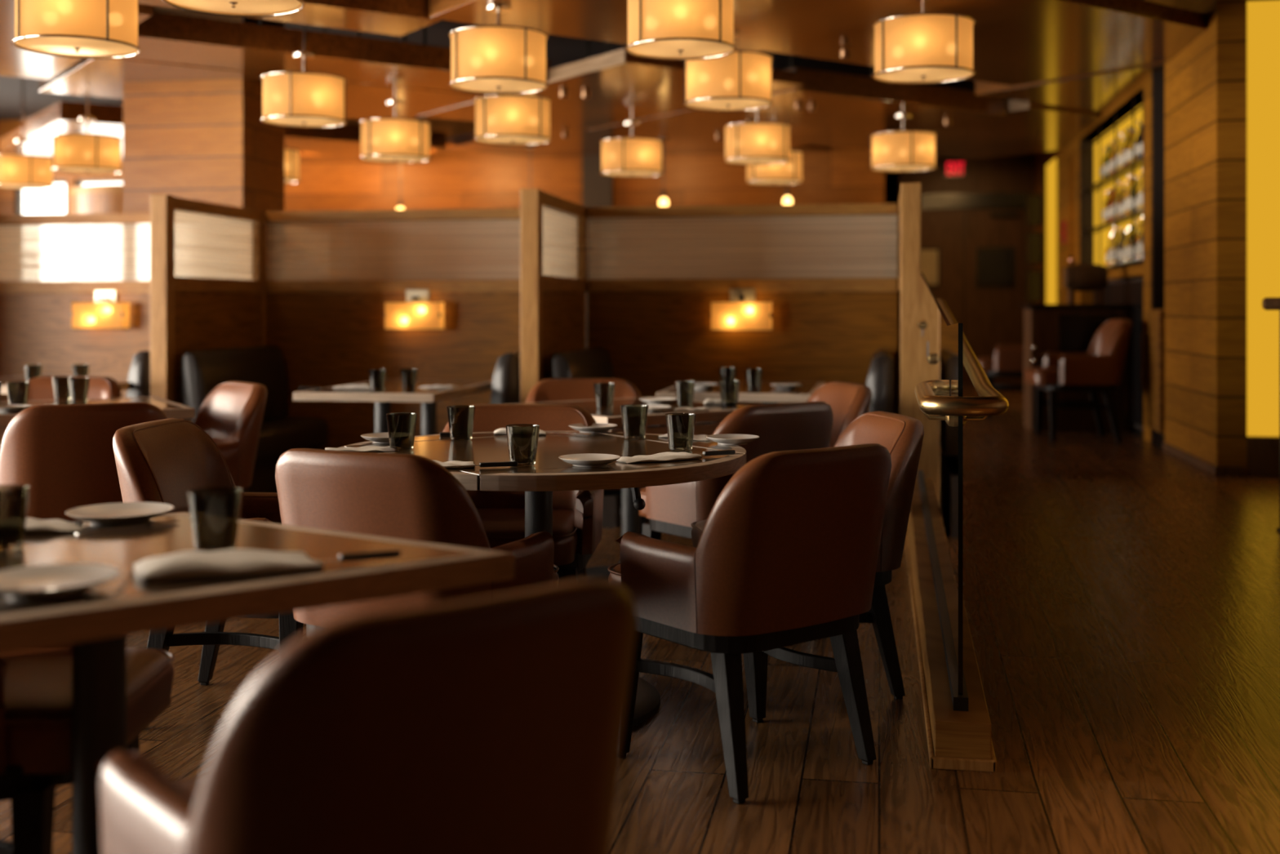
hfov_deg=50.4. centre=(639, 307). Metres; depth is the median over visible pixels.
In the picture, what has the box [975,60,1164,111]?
ceiling panel
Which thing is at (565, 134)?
light
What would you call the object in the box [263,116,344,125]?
diffuser
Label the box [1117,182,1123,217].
bottle
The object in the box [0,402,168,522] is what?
leather armchair
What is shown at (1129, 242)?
bottle
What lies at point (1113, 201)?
bottle
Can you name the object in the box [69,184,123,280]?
window
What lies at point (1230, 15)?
panelling
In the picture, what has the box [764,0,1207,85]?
ceiling panel
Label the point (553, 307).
divider
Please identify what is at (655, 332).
wall
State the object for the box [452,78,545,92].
diffuser
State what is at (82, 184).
blind
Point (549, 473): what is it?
round table
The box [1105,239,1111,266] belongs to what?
bottle
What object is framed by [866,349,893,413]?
bench
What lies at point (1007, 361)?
leather armchair
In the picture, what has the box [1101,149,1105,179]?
bottle
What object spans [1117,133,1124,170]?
bottle
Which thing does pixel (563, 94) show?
light
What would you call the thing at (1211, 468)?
baseboard
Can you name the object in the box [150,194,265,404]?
divider
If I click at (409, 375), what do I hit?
tumbler
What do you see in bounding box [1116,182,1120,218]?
bottle
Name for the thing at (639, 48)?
diffuser
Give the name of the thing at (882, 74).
diffuser
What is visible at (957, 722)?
glass railing
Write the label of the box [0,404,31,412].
plate
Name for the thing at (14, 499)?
tumbler
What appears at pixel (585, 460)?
plate
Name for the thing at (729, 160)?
diffuser
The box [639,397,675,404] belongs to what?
plate
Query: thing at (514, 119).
pendant lamp
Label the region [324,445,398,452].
napkin
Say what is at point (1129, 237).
bottle
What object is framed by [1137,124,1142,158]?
bottle
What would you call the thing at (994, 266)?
picture
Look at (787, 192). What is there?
socket
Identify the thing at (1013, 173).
wall
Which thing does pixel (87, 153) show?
pendant lamp
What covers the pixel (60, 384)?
tumbler
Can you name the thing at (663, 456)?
napkin
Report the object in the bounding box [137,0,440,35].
ceiling panel
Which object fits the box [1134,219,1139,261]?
bottle
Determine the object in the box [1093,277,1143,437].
bar cabinet
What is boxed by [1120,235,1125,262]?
bottle
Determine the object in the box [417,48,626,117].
trim
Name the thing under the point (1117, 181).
bottle
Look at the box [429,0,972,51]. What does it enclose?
ceiling panel
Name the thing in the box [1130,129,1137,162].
bottle
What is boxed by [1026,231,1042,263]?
picture
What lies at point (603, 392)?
tumbler
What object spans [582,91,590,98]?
light
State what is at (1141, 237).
bottle
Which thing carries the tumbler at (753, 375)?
on the table at (767, 394)
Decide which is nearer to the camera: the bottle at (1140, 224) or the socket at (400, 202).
the bottle at (1140, 224)
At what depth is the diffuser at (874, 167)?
10.32 m
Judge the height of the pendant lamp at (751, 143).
1.109 m
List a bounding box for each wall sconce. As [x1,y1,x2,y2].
[70,290,130,328]
[383,289,444,329]
[710,288,772,330]
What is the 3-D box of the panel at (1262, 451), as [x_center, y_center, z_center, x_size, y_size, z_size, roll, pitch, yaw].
[4.295,0.804,7.241,2.047,0.210,0.150,0,0,10]
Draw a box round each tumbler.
[0,484,30,551]
[5,381,29,404]
[24,364,42,381]
[51,376,73,400]
[67,377,89,402]
[71,364,89,376]
[187,486,243,551]
[368,368,386,390]
[386,412,417,450]
[400,368,417,390]
[446,404,475,440]
[505,423,539,466]
[593,382,615,408]
[620,404,648,439]
[665,413,696,450]
[674,380,695,406]
[719,367,736,380]
[719,380,740,405]
[745,368,763,390]
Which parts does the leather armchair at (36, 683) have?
armrest, leg, seat frame, armrest, seat, leg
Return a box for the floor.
[0,383,1279,853]
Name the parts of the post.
rail, rail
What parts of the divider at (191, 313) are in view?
post, wood panel, rail, rail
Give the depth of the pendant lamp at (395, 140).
9.42 m
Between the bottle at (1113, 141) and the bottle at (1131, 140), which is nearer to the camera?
the bottle at (1131, 140)
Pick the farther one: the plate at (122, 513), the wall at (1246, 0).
the wall at (1246, 0)
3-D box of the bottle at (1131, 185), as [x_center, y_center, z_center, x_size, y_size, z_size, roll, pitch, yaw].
[3.676,-0.850,10.139,0.069,0.313,0.068,0,0,1]
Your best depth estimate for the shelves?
11.53 m
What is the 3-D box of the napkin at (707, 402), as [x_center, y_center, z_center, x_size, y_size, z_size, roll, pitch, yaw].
[0.342,0.406,5.870,0.135,0.027,0.044,0,0,7]
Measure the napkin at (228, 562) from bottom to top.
0.031 m
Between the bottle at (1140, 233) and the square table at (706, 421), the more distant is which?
the bottle at (1140, 233)
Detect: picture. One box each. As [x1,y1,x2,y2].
[975,246,1015,287]
[1026,194,1042,226]
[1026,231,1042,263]
[1026,270,1042,302]
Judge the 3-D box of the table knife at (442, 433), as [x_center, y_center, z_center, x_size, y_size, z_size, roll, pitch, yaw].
[-0.543,0.413,4.466,0.225,0.012,0.018,0,0,-10]
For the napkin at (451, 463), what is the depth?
3.56 m
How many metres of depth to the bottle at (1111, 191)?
11.08 m
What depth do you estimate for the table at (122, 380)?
7.89 m
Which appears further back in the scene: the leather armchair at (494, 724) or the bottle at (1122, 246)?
the bottle at (1122, 246)
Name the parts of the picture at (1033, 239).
panel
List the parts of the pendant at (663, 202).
cord, bulb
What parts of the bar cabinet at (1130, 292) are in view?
door, door, door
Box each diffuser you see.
[0,184,49,187]
[16,36,137,56]
[56,168,119,172]
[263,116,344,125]
[284,178,297,182]
[362,155,428,161]
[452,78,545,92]
[476,135,548,143]
[603,171,661,175]
[628,40,732,57]
[686,98,770,109]
[726,157,788,163]
[748,180,800,183]
[872,165,933,170]
[875,67,972,81]
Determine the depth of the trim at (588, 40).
10.76 m
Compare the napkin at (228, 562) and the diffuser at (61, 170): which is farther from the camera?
the diffuser at (61, 170)
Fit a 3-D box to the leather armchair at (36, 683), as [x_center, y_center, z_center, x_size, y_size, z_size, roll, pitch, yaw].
[-1.246,0.754,2.519,0.662,0.832,0.591,0,0,-2]
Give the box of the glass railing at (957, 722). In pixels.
[905,272,1008,772]
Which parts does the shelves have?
ladder rail, shelf, shelf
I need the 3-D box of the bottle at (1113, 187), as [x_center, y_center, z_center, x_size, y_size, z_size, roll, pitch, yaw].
[3.814,-0.831,10.926,0.073,0.276,0.072,0,0,-21]
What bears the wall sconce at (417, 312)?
attached to the wall at (655, 332)
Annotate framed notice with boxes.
[920,247,940,287]
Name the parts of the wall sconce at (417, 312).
lamp shade, arm, mounting plate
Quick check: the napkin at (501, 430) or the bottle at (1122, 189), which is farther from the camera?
the bottle at (1122, 189)
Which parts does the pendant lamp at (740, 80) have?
lamp shade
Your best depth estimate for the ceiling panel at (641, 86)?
9.72 m
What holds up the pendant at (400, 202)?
hanging from the ceiling panel at (344, 141)
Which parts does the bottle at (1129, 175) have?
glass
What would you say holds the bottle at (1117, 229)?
on the shelves
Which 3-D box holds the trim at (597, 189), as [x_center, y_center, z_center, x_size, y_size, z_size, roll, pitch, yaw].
[-0.438,-0.480,14.231,0.310,3.300,0.120,0,0,10]
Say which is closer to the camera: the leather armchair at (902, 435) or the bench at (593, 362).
the leather armchair at (902, 435)
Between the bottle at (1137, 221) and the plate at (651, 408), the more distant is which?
the bottle at (1137, 221)
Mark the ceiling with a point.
(561, 51)
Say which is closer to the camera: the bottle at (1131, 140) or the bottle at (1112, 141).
the bottle at (1131, 140)
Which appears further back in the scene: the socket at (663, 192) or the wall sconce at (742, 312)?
the socket at (663, 192)
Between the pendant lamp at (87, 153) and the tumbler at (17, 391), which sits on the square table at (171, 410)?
the tumbler at (17, 391)
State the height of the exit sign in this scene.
0.197 m
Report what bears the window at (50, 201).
in the wall at (451, 180)
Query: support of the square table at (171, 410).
on the floor
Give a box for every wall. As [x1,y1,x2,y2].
[0,116,899,413]
[0,203,897,449]
[884,172,899,413]
[899,152,1034,384]
[1034,0,1214,465]
[1246,0,1271,1]
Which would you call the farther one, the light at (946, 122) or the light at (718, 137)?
the light at (718, 137)
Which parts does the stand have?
panel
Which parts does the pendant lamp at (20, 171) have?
stem, lamp shade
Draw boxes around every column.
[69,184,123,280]
[123,5,284,346]
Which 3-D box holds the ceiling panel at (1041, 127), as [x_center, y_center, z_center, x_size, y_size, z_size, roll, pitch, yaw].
[3.311,-1.615,12.567,2.550,0.090,2.780,0,0,-35]
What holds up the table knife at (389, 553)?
on the square table at (97, 621)
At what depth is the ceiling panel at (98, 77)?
9.40 m
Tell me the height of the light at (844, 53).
0.050 m
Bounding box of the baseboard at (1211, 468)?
[1162,441,1245,475]
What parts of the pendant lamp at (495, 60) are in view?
stem, lamp shade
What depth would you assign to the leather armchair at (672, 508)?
4.82 m
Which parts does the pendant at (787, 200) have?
bulb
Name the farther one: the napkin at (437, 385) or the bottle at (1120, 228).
the bottle at (1120, 228)
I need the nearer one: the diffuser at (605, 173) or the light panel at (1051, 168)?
the diffuser at (605, 173)
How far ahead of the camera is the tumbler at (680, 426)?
3.97 m
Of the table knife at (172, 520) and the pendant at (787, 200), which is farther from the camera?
the pendant at (787, 200)
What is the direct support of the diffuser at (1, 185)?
attached to the pendant lamp at (20, 171)
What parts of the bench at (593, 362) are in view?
backrest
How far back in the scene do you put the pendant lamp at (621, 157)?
10.49 m
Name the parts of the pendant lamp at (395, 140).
lamp shade, stem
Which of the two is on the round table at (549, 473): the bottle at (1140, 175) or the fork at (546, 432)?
the fork at (546, 432)
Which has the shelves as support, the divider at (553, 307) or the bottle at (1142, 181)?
the bottle at (1142, 181)
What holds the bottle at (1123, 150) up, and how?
on the shelves
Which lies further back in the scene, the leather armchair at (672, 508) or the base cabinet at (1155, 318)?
the base cabinet at (1155, 318)
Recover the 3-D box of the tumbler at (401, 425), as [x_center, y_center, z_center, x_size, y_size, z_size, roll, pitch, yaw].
[-0.704,0.366,4.023,0.091,0.106,0.091,0,0,10]
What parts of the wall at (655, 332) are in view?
wood panel, rail, rail, rail, wood panel, rail, wood panel, rail, rail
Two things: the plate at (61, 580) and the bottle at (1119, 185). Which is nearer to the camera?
the plate at (61, 580)
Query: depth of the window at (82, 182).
15.33 m
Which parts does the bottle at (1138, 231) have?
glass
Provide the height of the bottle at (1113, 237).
0.314 m
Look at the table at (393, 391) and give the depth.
6.96 m
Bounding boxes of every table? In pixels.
[0,374,129,393]
[0,396,195,445]
[0,511,514,853]
[293,379,492,435]
[337,431,746,726]
[513,396,746,580]
[656,381,825,404]
[1262,297,1279,531]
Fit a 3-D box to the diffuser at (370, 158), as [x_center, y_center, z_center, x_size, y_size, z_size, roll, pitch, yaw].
[-1.728,-1.054,9.615,0.468,0.009,0.468,0,0,-10]
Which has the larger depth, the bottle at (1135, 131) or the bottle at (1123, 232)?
the bottle at (1123, 232)
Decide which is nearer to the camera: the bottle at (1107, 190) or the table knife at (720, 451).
the table knife at (720, 451)
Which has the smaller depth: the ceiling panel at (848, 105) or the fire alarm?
the ceiling panel at (848, 105)
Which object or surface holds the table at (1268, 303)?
on the floor
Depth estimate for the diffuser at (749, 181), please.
11.79 m
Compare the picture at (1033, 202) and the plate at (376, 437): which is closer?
the plate at (376, 437)
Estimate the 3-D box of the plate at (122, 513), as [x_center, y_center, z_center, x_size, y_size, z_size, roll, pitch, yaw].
[-1.022,0.407,2.677,0.200,0.022,0.200,0,0,10]
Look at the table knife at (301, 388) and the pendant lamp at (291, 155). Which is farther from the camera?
the pendant lamp at (291, 155)
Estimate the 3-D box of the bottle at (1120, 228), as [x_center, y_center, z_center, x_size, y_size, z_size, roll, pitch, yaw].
[3.773,-0.489,10.689,0.068,0.291,0.069,0,0,-22]
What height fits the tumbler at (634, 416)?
0.106 m
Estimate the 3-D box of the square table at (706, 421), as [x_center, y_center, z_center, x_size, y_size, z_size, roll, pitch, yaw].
[-0.040,0.795,5.810,0.860,0.751,0.860,0,0,-37]
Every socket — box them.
[398,200,402,206]
[662,190,665,197]
[785,188,789,196]
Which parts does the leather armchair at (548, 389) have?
backrest, seat frame, leg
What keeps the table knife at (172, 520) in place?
on the square table at (97, 621)
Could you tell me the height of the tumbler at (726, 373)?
0.106 m
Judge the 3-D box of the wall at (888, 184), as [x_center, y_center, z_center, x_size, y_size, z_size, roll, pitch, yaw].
[2.772,-0.480,15.047,0.150,3.300,2.600,0,0,10]
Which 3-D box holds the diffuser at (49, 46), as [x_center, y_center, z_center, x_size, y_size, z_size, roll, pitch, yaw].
[-2.359,-1.095,5.708,0.468,0.009,0.468,0,0,-5]
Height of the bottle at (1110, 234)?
0.253 m
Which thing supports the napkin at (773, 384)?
on the plate at (781, 387)
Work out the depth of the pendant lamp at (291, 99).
7.91 m
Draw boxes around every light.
[560,90,568,97]
[562,131,568,137]
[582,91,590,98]
[715,134,722,140]
[794,103,802,111]
[808,104,816,111]
[840,48,850,58]
[943,120,951,126]
[1093,103,1142,266]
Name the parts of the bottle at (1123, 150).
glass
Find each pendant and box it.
[395,163,404,209]
[525,145,535,188]
[658,137,668,206]
[782,184,791,204]
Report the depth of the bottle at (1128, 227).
10.29 m
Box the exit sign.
[944,160,964,177]
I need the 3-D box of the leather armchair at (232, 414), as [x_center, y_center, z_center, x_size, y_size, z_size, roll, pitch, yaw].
[-2.011,0.754,5.966,0.662,0.832,0.591,0,0,-38]
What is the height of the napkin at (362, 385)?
0.023 m
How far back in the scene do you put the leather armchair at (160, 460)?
3.96 m
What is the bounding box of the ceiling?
[0,19,1008,120]
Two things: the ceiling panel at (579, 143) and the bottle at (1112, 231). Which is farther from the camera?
the ceiling panel at (579, 143)
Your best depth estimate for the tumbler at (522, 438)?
3.59 m
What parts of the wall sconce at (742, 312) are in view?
lamp shade, arm, mounting plate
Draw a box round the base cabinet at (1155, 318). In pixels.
[1141,309,1164,447]
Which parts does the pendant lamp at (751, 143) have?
stem, lamp shade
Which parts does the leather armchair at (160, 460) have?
leg, backrest, leg, armrest, armrest, leg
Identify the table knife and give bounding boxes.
[300,386,344,389]
[313,549,399,561]
[440,431,499,435]
[442,461,517,466]
[698,449,735,455]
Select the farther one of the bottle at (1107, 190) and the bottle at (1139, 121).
the bottle at (1107, 190)
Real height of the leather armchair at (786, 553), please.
0.832 m
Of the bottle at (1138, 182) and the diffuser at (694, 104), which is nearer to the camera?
the diffuser at (694, 104)
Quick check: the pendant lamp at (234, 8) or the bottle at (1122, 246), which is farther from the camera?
the bottle at (1122, 246)
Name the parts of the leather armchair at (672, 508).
seat, leg, seat frame, armrest, backrest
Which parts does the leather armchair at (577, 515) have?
backrest, seat, leg, seat frame, leg, armrest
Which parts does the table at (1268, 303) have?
rail, post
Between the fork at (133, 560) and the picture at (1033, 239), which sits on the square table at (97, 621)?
the fork at (133, 560)
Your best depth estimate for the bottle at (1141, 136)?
9.65 m
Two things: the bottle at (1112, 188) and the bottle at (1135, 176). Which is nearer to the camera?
the bottle at (1135, 176)
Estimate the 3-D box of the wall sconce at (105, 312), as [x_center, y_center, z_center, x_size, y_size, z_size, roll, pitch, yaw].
[-3.527,0.012,8.915,0.370,0.254,0.121,0,0,10]
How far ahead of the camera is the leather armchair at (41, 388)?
6.64 m
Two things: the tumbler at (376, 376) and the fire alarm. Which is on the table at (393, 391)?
the tumbler at (376, 376)
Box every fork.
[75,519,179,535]
[113,551,147,578]
[546,431,591,435]
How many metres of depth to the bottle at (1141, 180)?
9.73 m
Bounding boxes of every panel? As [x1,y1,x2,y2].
[0,0,151,79]
[0,125,375,164]
[25,100,446,159]
[39,57,486,119]
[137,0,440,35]
[422,52,805,130]
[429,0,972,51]
[441,128,829,157]
[588,66,1005,146]
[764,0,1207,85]
[808,99,1101,159]
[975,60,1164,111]
[1045,158,1056,304]
[1246,0,1279,436]
[1246,435,1279,476]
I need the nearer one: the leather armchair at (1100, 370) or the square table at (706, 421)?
the square table at (706, 421)
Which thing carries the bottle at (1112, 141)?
on the shelves
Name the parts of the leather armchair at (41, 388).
backrest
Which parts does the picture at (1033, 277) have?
panel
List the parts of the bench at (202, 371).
backrest, seat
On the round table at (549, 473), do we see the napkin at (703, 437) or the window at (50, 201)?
the napkin at (703, 437)
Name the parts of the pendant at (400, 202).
bulb, cord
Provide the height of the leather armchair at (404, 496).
0.832 m
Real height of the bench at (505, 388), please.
0.925 m
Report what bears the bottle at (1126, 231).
on the shelves
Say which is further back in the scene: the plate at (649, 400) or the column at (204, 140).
the column at (204, 140)
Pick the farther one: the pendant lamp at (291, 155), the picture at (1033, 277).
the picture at (1033, 277)
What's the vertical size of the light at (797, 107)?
0.050 m
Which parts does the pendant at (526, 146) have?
cord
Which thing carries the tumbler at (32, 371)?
on the table at (122, 380)
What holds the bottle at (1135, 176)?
on the shelves
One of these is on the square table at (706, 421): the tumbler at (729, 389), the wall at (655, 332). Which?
the tumbler at (729, 389)
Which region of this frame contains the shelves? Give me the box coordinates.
[1080,86,1143,269]
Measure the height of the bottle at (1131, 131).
0.276 m
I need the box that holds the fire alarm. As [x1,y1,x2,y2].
[1061,221,1066,244]
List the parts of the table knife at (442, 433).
handle, blade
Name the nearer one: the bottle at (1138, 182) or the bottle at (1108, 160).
the bottle at (1138, 182)
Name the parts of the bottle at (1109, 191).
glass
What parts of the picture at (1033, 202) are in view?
panel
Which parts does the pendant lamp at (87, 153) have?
lamp shade, stem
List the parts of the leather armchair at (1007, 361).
seat, leg, seat frame, armrest, armrest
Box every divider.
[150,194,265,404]
[520,188,588,403]
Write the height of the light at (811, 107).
0.050 m
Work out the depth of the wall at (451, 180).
14.44 m
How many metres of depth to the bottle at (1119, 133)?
10.68 m
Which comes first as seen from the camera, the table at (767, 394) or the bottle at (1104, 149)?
the table at (767, 394)
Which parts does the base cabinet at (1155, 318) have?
handle, door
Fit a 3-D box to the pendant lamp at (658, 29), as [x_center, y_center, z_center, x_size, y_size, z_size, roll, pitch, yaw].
[0.183,-1.694,6.128,0.500,1.109,0.500,0,0,24]
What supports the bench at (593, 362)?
on the floor
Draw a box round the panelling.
[1214,0,1246,475]
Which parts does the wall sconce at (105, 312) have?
lamp shade, arm, mounting plate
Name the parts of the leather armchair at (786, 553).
seat, leg, armrest, leg, seat frame, leg, backrest, leg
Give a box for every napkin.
[24,517,82,533]
[133,549,324,582]
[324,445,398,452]
[332,383,370,389]
[418,384,459,388]
[432,459,475,468]
[493,427,546,435]
[616,452,702,463]
[658,433,711,440]
[673,407,709,411]
[703,398,721,404]
[772,383,801,386]
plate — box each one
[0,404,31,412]
[0,563,120,599]
[65,502,173,524]
[360,432,389,443]
[558,453,620,466]
[568,422,617,432]
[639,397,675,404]
[648,404,671,413]
[694,382,718,388]
[706,433,759,444]
[769,383,801,389]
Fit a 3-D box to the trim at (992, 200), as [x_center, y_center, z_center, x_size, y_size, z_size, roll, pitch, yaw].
[3.821,-1.260,16.132,1.500,0.180,0.100,0,0,10]
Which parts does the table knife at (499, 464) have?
blade, handle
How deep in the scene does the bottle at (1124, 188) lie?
10.45 m
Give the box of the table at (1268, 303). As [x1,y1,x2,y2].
[1262,297,1279,531]
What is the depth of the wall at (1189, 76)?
8.34 m
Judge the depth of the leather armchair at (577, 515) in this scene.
4.51 m
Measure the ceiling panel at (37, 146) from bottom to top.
0.140 m
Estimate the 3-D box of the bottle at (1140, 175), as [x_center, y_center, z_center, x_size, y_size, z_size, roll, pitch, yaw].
[3.620,-0.830,9.823,0.068,0.274,0.069,0,0,-35]
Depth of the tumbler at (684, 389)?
5.77 m
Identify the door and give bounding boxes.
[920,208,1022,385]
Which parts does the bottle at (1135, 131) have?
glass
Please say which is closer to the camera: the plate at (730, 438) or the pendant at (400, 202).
the plate at (730, 438)
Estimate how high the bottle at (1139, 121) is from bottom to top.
0.302 m
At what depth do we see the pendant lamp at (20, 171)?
11.68 m
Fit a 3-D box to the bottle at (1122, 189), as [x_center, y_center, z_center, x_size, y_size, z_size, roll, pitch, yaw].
[3.746,-0.809,10.538,0.073,0.232,0.072,0,0,12]
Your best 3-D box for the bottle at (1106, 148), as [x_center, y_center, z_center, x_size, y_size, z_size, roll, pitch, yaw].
[3.884,-1.195,11.323,0.068,0.263,0.069,0,0,31]
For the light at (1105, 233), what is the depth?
11.68 m
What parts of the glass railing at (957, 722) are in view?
glass panel, shoe moulding, handrail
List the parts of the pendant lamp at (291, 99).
lamp shade, stem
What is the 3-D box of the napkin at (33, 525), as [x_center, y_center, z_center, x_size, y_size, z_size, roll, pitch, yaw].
[-1.135,0.407,2.554,0.160,0.023,0.102,0,0,-20]
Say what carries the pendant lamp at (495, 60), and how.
hanging from the ceiling
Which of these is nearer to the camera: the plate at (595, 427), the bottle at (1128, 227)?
the plate at (595, 427)
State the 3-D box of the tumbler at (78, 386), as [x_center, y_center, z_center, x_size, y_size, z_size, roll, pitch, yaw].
[-2.502,0.366,6.070,0.091,0.106,0.091,0,0,44]
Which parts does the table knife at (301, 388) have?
handle, blade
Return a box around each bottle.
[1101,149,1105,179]
[1102,147,1106,178]
[1102,191,1106,223]
[1103,190,1108,222]
[1104,144,1108,177]
[1105,144,1111,177]
[1105,190,1111,222]
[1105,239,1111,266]
[1106,147,1111,176]
[1106,191,1111,222]
[1107,234,1111,265]
[1108,141,1113,174]
[1108,187,1113,222]
[1109,231,1113,265]
[1110,141,1114,174]
[1110,186,1114,221]
[1111,150,1114,173]
[1111,195,1114,220]
[1111,226,1114,265]
[1112,229,1118,264]
[1116,132,1121,170]
[1116,180,1119,193]
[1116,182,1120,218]
[1116,226,1122,263]
[1116,231,1122,263]
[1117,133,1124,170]
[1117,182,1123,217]
[1118,230,1125,263]
[1119,137,1124,168]
[1119,187,1124,217]
[1120,129,1127,168]
[1120,187,1125,217]
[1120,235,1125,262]
[1122,137,1126,167]
[1122,182,1128,216]
[1122,230,1129,262]
[1124,126,1131,165]
[1124,174,1131,215]
[1124,226,1129,262]
[1126,128,1132,164]
[1126,177,1132,214]
[1126,224,1132,262]
[1128,128,1135,164]
[1128,172,1135,213]
[1128,228,1132,261]
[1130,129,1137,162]
[1130,176,1135,213]
[1130,225,1136,261]
[1134,120,1141,160]
[1134,176,1139,192]
[1134,182,1139,212]
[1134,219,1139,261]
[1134,231,1139,260]
[1136,123,1142,159]
[1136,173,1142,211]
[1136,222,1142,260]
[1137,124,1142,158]
[1138,168,1142,210]
[1138,215,1142,259]
[1140,132,1142,156]
[1140,233,1142,259]
[1141,181,1142,209]
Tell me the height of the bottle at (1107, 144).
0.282 m
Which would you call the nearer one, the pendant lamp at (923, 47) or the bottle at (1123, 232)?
the pendant lamp at (923, 47)
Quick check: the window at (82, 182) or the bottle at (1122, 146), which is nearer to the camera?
the bottle at (1122, 146)
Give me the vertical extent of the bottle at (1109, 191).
0.270 m
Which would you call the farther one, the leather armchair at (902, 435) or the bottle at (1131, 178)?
the bottle at (1131, 178)
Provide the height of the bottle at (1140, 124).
0.266 m
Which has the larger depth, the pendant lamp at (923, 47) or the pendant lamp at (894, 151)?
the pendant lamp at (894, 151)
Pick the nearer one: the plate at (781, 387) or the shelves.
the plate at (781, 387)
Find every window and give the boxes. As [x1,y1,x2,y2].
[15,179,66,276]
[75,178,123,186]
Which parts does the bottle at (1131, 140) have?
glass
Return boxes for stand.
[1020,304,1128,432]
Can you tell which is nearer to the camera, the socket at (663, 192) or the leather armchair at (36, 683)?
the leather armchair at (36, 683)
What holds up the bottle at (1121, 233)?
on the shelves
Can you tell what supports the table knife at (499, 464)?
on the round table at (549, 473)
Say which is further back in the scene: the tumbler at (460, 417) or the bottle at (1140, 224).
the bottle at (1140, 224)
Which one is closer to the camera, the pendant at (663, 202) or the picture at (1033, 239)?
the pendant at (663, 202)
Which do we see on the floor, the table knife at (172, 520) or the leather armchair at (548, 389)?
the leather armchair at (548, 389)
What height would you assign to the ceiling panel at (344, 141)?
0.160 m
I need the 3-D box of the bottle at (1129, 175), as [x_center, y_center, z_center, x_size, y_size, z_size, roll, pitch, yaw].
[3.704,-0.849,10.298,0.069,0.311,0.068,0,0,-32]
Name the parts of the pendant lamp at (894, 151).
stem, lamp shade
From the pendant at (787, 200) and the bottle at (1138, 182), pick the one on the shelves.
the bottle at (1138, 182)
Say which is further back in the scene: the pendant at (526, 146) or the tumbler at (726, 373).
the pendant at (526, 146)
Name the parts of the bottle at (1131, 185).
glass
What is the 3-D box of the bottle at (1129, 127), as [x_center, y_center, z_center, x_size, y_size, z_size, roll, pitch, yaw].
[3.704,-1.217,10.299,0.069,0.308,0.068,0,0,9]
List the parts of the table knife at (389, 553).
blade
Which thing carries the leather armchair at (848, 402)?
on the floor
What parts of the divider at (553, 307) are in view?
post, wood panel, rail, rail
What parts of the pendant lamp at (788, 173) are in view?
lamp shade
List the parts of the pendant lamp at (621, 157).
lamp shade, stem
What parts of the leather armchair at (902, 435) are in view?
seat, leg, armrest, backrest, seat frame, leg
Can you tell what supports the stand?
on the floor
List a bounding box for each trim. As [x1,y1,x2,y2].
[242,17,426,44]
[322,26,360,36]
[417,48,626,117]
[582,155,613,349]
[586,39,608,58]
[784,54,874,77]
[920,192,1028,209]
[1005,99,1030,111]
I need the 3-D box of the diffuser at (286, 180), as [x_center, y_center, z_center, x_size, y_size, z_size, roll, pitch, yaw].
[-3.155,-1.089,11.622,0.468,0.009,0.468,0,0,-15]
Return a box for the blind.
[80,182,123,186]
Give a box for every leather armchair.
[0,376,121,450]
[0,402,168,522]
[0,643,174,853]
[94,578,637,853]
[112,417,303,684]
[193,381,266,492]
[275,448,559,631]
[442,404,604,582]
[524,377,648,533]
[608,443,891,804]
[639,400,833,540]
[690,410,924,704]
[806,381,871,447]
[977,344,1023,418]
[1023,319,1132,443]
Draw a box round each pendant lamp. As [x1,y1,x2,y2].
[0,77,53,189]
[11,0,140,58]
[52,96,122,173]
[161,0,305,17]
[260,24,346,128]
[284,147,300,183]
[359,35,431,163]
[448,2,548,94]
[473,93,551,145]
[600,112,663,177]
[625,0,736,60]
[683,31,773,111]
[723,108,791,164]
[745,62,803,185]
[870,106,937,172]
[871,0,975,84]
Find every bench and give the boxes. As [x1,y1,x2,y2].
[126,350,150,397]
[181,346,327,492]
[490,351,519,404]
[549,347,653,528]
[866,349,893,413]
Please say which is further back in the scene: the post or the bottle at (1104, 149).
the bottle at (1104, 149)
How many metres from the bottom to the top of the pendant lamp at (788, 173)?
1.109 m
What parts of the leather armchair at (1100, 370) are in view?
leg, seat, leg, armrest, seat frame, armrest, leg, backrest, leg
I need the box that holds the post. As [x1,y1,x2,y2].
[897,182,920,534]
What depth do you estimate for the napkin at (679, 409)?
5.49 m
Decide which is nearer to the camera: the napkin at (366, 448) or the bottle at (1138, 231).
the napkin at (366, 448)
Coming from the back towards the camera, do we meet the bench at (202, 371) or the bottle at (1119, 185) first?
the bottle at (1119, 185)
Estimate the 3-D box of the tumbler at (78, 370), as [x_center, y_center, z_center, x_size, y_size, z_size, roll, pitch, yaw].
[-3.082,0.366,7.500,0.091,0.106,0.091,0,0,-8]
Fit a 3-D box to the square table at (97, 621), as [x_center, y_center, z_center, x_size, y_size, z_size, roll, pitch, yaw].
[-0.914,0.795,2.301,1.138,0.751,0.814,0,0,-38]
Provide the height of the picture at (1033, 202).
0.350 m

